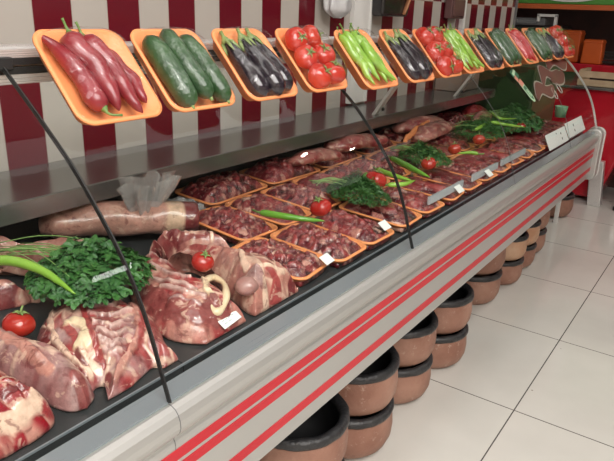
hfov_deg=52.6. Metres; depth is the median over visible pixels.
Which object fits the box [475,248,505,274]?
clay pot
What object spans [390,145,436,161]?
heap
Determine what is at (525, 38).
pepper
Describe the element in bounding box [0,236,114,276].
flank
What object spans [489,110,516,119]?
pepper
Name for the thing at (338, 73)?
tomato
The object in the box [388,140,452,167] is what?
bunch
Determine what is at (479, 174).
rail
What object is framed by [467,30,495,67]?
eggplant
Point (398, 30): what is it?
eggplant
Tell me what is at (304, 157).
joint
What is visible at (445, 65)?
tomato
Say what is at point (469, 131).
heap
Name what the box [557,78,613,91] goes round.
countertop
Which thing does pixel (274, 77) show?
eggplant
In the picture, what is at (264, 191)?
tray
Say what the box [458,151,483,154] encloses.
pepper
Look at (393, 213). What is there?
heap
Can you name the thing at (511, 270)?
clay pot
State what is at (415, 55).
eggplant
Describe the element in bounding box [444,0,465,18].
wall box
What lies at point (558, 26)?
tomato
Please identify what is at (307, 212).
tray
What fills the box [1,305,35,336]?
tomato
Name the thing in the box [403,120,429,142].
wedge
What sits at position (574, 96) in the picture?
base cabinet
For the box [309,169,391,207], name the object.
bunch
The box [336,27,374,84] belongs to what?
pepper
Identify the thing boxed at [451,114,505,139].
bunch
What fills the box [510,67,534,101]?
tag
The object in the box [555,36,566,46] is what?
tomato
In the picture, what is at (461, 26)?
trim
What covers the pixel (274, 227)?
tray
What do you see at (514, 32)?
pepper
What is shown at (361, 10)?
trim
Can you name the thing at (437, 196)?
rail
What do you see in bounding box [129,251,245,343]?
meat
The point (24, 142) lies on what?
wall
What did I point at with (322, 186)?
heap
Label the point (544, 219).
clay pot
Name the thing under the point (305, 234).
heap
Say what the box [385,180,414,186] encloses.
pepper
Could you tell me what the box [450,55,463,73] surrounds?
tomato
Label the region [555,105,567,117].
cup
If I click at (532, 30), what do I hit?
cucumber
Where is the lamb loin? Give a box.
[38,200,199,237]
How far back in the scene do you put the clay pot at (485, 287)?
2.79 m
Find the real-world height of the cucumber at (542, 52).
0.124 m
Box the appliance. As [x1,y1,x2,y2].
[515,17,553,25]
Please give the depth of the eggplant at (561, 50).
2.90 m
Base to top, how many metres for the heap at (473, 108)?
0.057 m
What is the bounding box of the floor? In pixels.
[344,187,613,460]
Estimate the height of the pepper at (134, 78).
0.096 m
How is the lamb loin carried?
on the display case
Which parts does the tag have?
head plate, pointed plate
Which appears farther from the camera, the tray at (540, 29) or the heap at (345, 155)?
the tray at (540, 29)
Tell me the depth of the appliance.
4.87 m
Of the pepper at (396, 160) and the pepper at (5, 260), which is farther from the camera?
the pepper at (396, 160)
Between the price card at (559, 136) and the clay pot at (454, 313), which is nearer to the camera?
the clay pot at (454, 313)
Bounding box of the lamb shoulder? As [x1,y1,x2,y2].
[150,229,229,259]
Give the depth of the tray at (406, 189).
1.85 m
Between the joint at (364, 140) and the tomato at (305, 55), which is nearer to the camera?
the tomato at (305, 55)
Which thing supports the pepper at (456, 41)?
in the tray at (472, 70)
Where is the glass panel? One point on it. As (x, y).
(508, 90)
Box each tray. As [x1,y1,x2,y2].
[32,26,161,125]
[130,26,234,112]
[175,170,267,206]
[199,203,277,242]
[211,27,297,100]
[225,194,310,226]
[231,235,327,281]
[239,156,319,185]
[260,181,340,210]
[270,222,366,262]
[275,26,347,92]
[291,172,362,200]
[308,144,361,169]
[308,208,393,245]
[319,164,389,183]
[333,28,398,89]
[339,196,421,227]
[343,158,410,180]
[352,136,396,155]
[365,150,423,172]
[375,133,411,144]
[378,29,434,82]
[380,186,444,214]
[395,174,463,201]
[402,141,460,157]
[411,29,461,77]
[413,167,481,191]
[427,138,474,151]
[435,158,497,181]
[443,27,483,73]
[449,154,510,173]
[463,27,503,70]
[464,146,523,166]
[478,140,534,159]
[484,28,521,67]
[491,137,544,153]
[505,27,538,64]
[521,27,552,61]
[535,28,563,59]
[546,28,575,57]
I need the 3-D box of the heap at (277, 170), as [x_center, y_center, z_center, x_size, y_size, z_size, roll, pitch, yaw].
[-0.082,-0.191,1.924,0.140,0.062,0.240,17,24,35]
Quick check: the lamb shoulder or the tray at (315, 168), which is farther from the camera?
the tray at (315, 168)
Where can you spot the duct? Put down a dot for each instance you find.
(595, 185)
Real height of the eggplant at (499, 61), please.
0.134 m
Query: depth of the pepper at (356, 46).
1.53 m
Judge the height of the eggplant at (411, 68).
0.130 m
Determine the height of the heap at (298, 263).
0.052 m
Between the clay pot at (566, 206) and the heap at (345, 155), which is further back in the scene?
the clay pot at (566, 206)
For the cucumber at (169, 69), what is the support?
in the tray at (137, 36)
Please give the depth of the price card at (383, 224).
1.51 m
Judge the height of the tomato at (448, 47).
0.060 m
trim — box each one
[345,0,371,103]
[458,0,467,32]
[513,0,518,26]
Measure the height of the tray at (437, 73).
0.146 m
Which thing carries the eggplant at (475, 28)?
in the tray at (465, 35)
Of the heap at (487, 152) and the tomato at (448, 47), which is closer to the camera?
the tomato at (448, 47)
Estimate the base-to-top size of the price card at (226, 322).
0.019 m
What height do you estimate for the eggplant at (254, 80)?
0.123 m
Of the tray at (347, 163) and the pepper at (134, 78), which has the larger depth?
the tray at (347, 163)
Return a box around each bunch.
[0,234,156,309]
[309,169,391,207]
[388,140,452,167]
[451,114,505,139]
[463,103,544,133]
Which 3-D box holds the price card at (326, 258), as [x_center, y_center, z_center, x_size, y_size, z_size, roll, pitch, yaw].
[0.042,0.060,1.308,0.021,0.014,0.032,14,23,30]
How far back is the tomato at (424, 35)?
1.86 m
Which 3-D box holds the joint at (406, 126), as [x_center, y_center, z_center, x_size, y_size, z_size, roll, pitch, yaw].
[0.465,-0.437,2.541,0.325,0.062,0.094,-15,26,-40]
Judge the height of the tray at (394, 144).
0.064 m
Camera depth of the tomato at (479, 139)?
2.35 m
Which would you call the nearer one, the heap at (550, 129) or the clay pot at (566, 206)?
the heap at (550, 129)
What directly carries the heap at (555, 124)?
in the tray
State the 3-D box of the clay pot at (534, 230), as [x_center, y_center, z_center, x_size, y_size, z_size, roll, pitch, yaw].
[1.107,-0.007,3.285,0.237,0.136,0.237,4,20,7]
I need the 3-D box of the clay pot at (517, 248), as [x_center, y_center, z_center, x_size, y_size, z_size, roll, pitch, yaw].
[0.969,0.060,3.081,0.237,0.136,0.237,-1,20,-8]
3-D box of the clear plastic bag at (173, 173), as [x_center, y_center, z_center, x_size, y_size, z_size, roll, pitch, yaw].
[-0.342,-0.068,1.366,0.106,0.110,0.163,15,23,32]
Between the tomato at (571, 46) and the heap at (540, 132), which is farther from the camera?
the tomato at (571, 46)
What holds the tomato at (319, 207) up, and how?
on the tray at (390, 231)
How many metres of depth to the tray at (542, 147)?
2.54 m
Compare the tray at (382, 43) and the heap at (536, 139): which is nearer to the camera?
the tray at (382, 43)
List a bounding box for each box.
[372,0,410,16]
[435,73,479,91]
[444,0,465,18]
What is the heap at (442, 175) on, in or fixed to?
in the tray at (414, 174)
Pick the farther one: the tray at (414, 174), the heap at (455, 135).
the heap at (455, 135)
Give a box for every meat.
[0,328,94,411]
[37,298,177,399]
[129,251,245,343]
[168,244,297,315]
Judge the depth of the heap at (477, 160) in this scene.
2.24 m
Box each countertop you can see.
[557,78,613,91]
[560,59,613,187]
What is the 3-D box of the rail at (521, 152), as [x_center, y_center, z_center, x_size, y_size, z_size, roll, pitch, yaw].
[0.765,-0.274,2.301,0.006,0.022,0.280,15,23,32]
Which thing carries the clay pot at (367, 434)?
on the floor
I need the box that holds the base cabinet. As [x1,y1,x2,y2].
[552,78,613,222]
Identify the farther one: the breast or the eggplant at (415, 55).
the eggplant at (415, 55)
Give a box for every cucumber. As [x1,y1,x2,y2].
[142,35,197,108]
[159,28,213,100]
[179,34,231,103]
[488,31,514,65]
[492,28,517,62]
[501,31,521,64]
[524,31,547,60]
[527,28,549,57]
[536,31,552,59]
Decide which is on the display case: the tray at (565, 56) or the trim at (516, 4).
the tray at (565, 56)
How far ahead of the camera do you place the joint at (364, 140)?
2.11 m
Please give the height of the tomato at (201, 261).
0.043 m
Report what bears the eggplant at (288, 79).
in the tray at (231, 33)
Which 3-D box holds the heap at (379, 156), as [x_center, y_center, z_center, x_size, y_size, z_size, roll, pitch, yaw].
[0.313,-0.242,2.168,0.194,0.052,0.124,16,24,34]
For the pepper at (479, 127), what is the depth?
2.54 m
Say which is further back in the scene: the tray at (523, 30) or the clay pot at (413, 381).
the tray at (523, 30)
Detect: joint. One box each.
[286,148,341,165]
[323,133,387,151]
[392,115,443,132]
[411,120,455,142]
[470,111,491,129]
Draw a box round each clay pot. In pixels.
[259,393,349,460]
[338,346,399,416]
[344,397,393,458]
[393,310,437,366]
[393,353,432,403]
[431,324,468,368]
[434,283,473,334]
[466,269,501,304]
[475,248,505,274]
[500,256,523,284]
[505,231,528,260]
[523,242,536,267]
[526,219,540,245]
[535,227,546,252]
[540,210,549,229]
[550,191,574,216]
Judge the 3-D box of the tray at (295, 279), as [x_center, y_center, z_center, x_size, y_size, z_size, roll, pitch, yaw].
[-0.063,0.056,1.336,0.205,0.056,0.134,12,22,27]
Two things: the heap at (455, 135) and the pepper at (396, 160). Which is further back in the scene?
the heap at (455, 135)
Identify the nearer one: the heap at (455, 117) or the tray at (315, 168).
the tray at (315, 168)
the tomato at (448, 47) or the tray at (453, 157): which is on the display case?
the tray at (453, 157)
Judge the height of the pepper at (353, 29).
0.133 m
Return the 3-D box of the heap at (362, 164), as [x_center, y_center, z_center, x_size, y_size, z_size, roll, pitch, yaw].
[0.230,-0.205,2.055,0.194,0.052,0.124,15,23,32]
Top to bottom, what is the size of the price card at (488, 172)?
0.018 m
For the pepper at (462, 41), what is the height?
0.113 m
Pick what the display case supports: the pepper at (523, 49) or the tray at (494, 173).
the tray at (494, 173)
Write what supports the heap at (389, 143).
in the tray at (394, 144)
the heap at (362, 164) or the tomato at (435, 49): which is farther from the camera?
the heap at (362, 164)
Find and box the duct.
[587,160,604,206]
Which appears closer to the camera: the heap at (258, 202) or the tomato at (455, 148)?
the heap at (258, 202)
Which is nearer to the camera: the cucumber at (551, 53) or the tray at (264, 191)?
the tray at (264, 191)
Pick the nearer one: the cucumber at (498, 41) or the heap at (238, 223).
the heap at (238, 223)
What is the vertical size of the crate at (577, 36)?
0.240 m
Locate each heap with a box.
[177,170,262,207]
[199,206,271,244]
[230,193,305,229]
[238,238,325,286]
[244,157,317,187]
[265,183,337,215]
[276,222,362,267]
[296,173,361,203]
[308,147,357,170]
[311,209,390,249]
[324,165,369,179]
[344,196,418,231]
[347,159,407,182]
[352,139,392,157]
[370,151,421,175]
[377,124,410,145]
[379,186,441,218]
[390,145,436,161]
[400,176,460,204]
[407,142,452,158]
[417,168,478,194]
[428,135,470,149]
[436,111,469,124]
[436,159,494,184]
[444,130,477,147]
[453,154,507,176]
[455,106,488,112]
[458,128,494,142]
[462,104,485,117]
[471,147,520,168]
[483,141,530,161]
[494,136,541,155]
[507,132,548,149]
[520,128,549,136]
[531,125,568,137]
[538,120,565,128]
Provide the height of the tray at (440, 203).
0.056 m
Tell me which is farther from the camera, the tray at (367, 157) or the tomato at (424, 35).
the tray at (367, 157)
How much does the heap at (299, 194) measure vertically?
0.053 m
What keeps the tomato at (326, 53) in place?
in the tray at (301, 75)
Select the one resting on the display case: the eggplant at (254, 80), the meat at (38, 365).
the meat at (38, 365)
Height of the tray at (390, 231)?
0.056 m
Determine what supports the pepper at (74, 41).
in the tray at (82, 113)
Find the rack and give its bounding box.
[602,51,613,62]
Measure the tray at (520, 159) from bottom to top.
0.056 m
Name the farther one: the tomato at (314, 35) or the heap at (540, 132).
the heap at (540, 132)
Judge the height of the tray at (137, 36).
0.135 m
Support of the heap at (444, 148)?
in the tray at (450, 156)
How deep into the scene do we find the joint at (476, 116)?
2.74 m
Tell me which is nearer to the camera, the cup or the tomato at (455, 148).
the tomato at (455, 148)
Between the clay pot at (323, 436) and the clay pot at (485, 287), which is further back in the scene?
the clay pot at (485, 287)
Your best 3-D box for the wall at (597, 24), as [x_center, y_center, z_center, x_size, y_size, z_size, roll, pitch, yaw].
[3.943,-1.730,4.814,5.400,2.800,0.100,15,23,32]
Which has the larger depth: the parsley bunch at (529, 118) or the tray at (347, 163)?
the parsley bunch at (529, 118)
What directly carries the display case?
on the floor
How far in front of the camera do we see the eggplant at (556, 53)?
2.87 m
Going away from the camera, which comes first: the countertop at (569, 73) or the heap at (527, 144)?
the heap at (527, 144)
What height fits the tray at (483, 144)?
0.056 m
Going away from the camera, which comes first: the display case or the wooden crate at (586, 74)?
the display case
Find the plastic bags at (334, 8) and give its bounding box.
[323,0,351,17]
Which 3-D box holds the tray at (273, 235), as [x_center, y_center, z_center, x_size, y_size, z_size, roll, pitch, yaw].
[0.026,0.024,1.440,0.205,0.056,0.134,14,23,31]
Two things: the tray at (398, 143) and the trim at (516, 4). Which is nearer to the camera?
the tray at (398, 143)
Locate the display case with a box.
[0,32,605,460]
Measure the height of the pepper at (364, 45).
0.113 m
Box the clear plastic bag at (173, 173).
[117,170,181,214]
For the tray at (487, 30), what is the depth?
2.34 m
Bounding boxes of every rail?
[427,180,463,204]
[471,162,498,181]
[500,148,525,165]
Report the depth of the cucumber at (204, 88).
1.06 m
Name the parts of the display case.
deck panel, deck panel, rail, deck panel, deck panel, deck panel, deck panel, glass edge trim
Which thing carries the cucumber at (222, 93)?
in the tray at (137, 36)
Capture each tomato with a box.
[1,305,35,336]
[191,249,213,271]
[284,26,307,51]
[294,44,318,68]
[302,25,323,46]
[308,63,331,88]
[310,196,331,216]
[313,43,335,63]
[323,59,345,83]
[366,167,386,188]
[415,27,434,46]
[421,156,435,169]
[425,41,445,61]
[428,26,443,40]
[436,55,454,75]
[440,40,453,55]
[448,141,460,153]
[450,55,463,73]
[472,132,485,144]
[548,26,559,37]
[554,25,562,34]
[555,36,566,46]
[560,34,569,44]
[563,45,571,56]
[569,45,574,55]
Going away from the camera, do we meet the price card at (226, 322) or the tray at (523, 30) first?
the price card at (226, 322)
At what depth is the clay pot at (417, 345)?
2.01 m
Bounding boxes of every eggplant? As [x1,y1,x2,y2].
[219,31,269,96]
[236,28,285,95]
[245,27,293,91]
[383,31,420,79]
[393,29,429,79]
[396,28,432,75]
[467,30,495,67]
[473,28,502,67]
[475,28,503,61]
[537,29,559,57]
[542,28,564,57]
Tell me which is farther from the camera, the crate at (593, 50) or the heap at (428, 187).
the crate at (593, 50)
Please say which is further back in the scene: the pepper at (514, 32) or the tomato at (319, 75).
the pepper at (514, 32)
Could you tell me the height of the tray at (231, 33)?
0.135 m
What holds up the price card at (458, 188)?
on the tray at (406, 189)
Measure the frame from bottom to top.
0.115 m
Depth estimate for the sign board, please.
4.64 m
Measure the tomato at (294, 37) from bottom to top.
0.055 m
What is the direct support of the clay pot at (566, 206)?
on the floor
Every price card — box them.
[218,311,240,328]
[319,253,334,264]
[378,220,390,230]
[454,184,464,192]
[484,169,493,176]
[545,126,568,150]
[565,116,584,137]
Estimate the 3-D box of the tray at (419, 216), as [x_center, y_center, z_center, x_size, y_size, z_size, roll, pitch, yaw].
[0.198,-0.053,1.673,0.205,0.056,0.134,14,23,30]
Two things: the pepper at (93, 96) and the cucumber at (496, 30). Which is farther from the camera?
the cucumber at (496, 30)
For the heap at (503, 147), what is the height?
0.055 m
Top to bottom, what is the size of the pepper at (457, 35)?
0.141 m
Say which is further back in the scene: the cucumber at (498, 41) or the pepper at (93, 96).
the cucumber at (498, 41)
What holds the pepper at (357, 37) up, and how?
in the tray at (354, 69)
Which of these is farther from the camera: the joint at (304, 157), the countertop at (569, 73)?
the countertop at (569, 73)
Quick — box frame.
[537,14,558,25]
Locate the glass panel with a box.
[475,62,559,120]
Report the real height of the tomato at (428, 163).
0.047 m
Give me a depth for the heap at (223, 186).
1.67 m
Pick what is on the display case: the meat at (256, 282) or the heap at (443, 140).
the meat at (256, 282)
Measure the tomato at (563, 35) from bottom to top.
0.062 m
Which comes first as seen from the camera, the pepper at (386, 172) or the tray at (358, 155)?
the pepper at (386, 172)
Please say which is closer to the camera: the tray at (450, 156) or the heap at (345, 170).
the heap at (345, 170)
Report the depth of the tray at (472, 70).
2.08 m
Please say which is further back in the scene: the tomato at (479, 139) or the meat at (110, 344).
the tomato at (479, 139)
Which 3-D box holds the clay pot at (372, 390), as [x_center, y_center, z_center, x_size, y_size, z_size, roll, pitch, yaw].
[0.134,0.431,1.859,0.276,0.159,0.276,9,21,18]
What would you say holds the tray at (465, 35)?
on the display case
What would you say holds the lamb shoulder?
on the display case
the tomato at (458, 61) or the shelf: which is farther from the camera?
the shelf
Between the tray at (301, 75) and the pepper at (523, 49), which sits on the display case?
the tray at (301, 75)
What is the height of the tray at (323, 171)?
0.056 m
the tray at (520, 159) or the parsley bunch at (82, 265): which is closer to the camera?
the parsley bunch at (82, 265)
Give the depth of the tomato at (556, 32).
3.01 m
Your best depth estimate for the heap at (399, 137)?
2.48 m
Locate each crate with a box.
[563,30,585,61]
[577,67,613,87]
[580,39,606,64]
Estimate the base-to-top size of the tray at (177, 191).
0.064 m
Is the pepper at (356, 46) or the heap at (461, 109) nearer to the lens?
the pepper at (356, 46)
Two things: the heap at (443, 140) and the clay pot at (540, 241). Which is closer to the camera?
the heap at (443, 140)
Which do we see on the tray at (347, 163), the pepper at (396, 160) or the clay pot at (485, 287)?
the pepper at (396, 160)
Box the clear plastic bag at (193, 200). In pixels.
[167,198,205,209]
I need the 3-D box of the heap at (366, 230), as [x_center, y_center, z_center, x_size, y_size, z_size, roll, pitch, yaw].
[0.104,-0.013,1.548,0.194,0.055,0.124,15,24,33]
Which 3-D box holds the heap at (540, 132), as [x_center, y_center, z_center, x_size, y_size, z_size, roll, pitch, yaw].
[1.058,-0.441,2.846,0.194,0.056,0.124,14,23,30]
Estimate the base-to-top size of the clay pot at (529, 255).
0.136 m
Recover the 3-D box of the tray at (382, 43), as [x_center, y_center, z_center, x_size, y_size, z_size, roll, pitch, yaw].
[0.283,-0.494,1.749,0.135,0.143,0.170,15,23,32]
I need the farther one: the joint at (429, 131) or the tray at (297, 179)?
the joint at (429, 131)
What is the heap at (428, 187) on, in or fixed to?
in the tray at (406, 189)
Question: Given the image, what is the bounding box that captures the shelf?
[515,24,571,29]
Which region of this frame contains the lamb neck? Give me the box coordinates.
[0,370,54,458]
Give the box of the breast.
[0,279,40,310]
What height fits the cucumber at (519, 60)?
0.124 m
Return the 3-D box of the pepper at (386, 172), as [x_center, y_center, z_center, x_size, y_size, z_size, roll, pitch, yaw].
[0.244,-0.168,1.833,0.027,0.018,0.176,-11,24,-33]
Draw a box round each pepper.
[0,255,75,293]
[41,35,122,116]
[59,18,120,110]
[74,21,142,112]
[111,49,146,102]
[252,209,323,221]
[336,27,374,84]
[339,23,379,80]
[349,23,387,78]
[349,23,387,82]
[357,27,391,80]
[358,32,395,79]
[373,166,410,180]
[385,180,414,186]
[388,155,429,177]
[441,27,469,69]
[443,24,473,67]
[449,23,477,68]
[456,31,484,67]
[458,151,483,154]
[472,121,522,130]
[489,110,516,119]
[507,30,532,62]
[508,25,531,59]
[512,25,535,60]
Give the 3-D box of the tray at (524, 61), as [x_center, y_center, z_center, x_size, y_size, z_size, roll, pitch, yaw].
[0.897,-0.769,2.583,0.135,0.144,0.170,15,23,32]
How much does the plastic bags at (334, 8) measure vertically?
0.258 m
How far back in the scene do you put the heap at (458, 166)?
2.11 m
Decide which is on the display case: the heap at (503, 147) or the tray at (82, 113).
the tray at (82, 113)
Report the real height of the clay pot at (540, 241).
0.146 m
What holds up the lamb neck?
in the display case
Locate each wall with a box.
[0,0,515,171]
[516,3,613,57]
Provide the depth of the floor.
2.31 m
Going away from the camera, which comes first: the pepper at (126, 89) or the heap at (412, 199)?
the pepper at (126, 89)
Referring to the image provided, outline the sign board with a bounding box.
[518,0,613,10]
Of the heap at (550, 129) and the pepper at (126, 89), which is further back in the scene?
the heap at (550, 129)
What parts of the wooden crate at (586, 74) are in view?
post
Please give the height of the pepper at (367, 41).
0.130 m
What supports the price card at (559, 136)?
attached to the display case
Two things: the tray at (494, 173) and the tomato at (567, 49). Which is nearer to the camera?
the tray at (494, 173)
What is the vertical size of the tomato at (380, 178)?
0.062 m
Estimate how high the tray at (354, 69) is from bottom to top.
0.144 m
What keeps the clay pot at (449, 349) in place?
on the floor
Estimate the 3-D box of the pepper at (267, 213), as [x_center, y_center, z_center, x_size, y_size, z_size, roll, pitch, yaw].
[-0.046,-0.034,1.436,0.174,0.020,0.030,5,20,8]
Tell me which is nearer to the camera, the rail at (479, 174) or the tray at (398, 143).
the rail at (479, 174)
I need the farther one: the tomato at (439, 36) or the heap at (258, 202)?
the tomato at (439, 36)
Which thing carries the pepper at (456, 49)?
in the tray at (472, 70)
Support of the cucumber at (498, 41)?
in the tray at (487, 30)
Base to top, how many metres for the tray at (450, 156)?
0.056 m
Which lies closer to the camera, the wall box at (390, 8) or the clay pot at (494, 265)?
the wall box at (390, 8)
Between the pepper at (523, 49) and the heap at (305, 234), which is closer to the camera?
the heap at (305, 234)
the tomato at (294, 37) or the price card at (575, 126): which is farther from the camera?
the price card at (575, 126)
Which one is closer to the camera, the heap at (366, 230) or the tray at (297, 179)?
the heap at (366, 230)
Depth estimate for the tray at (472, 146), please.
2.46 m

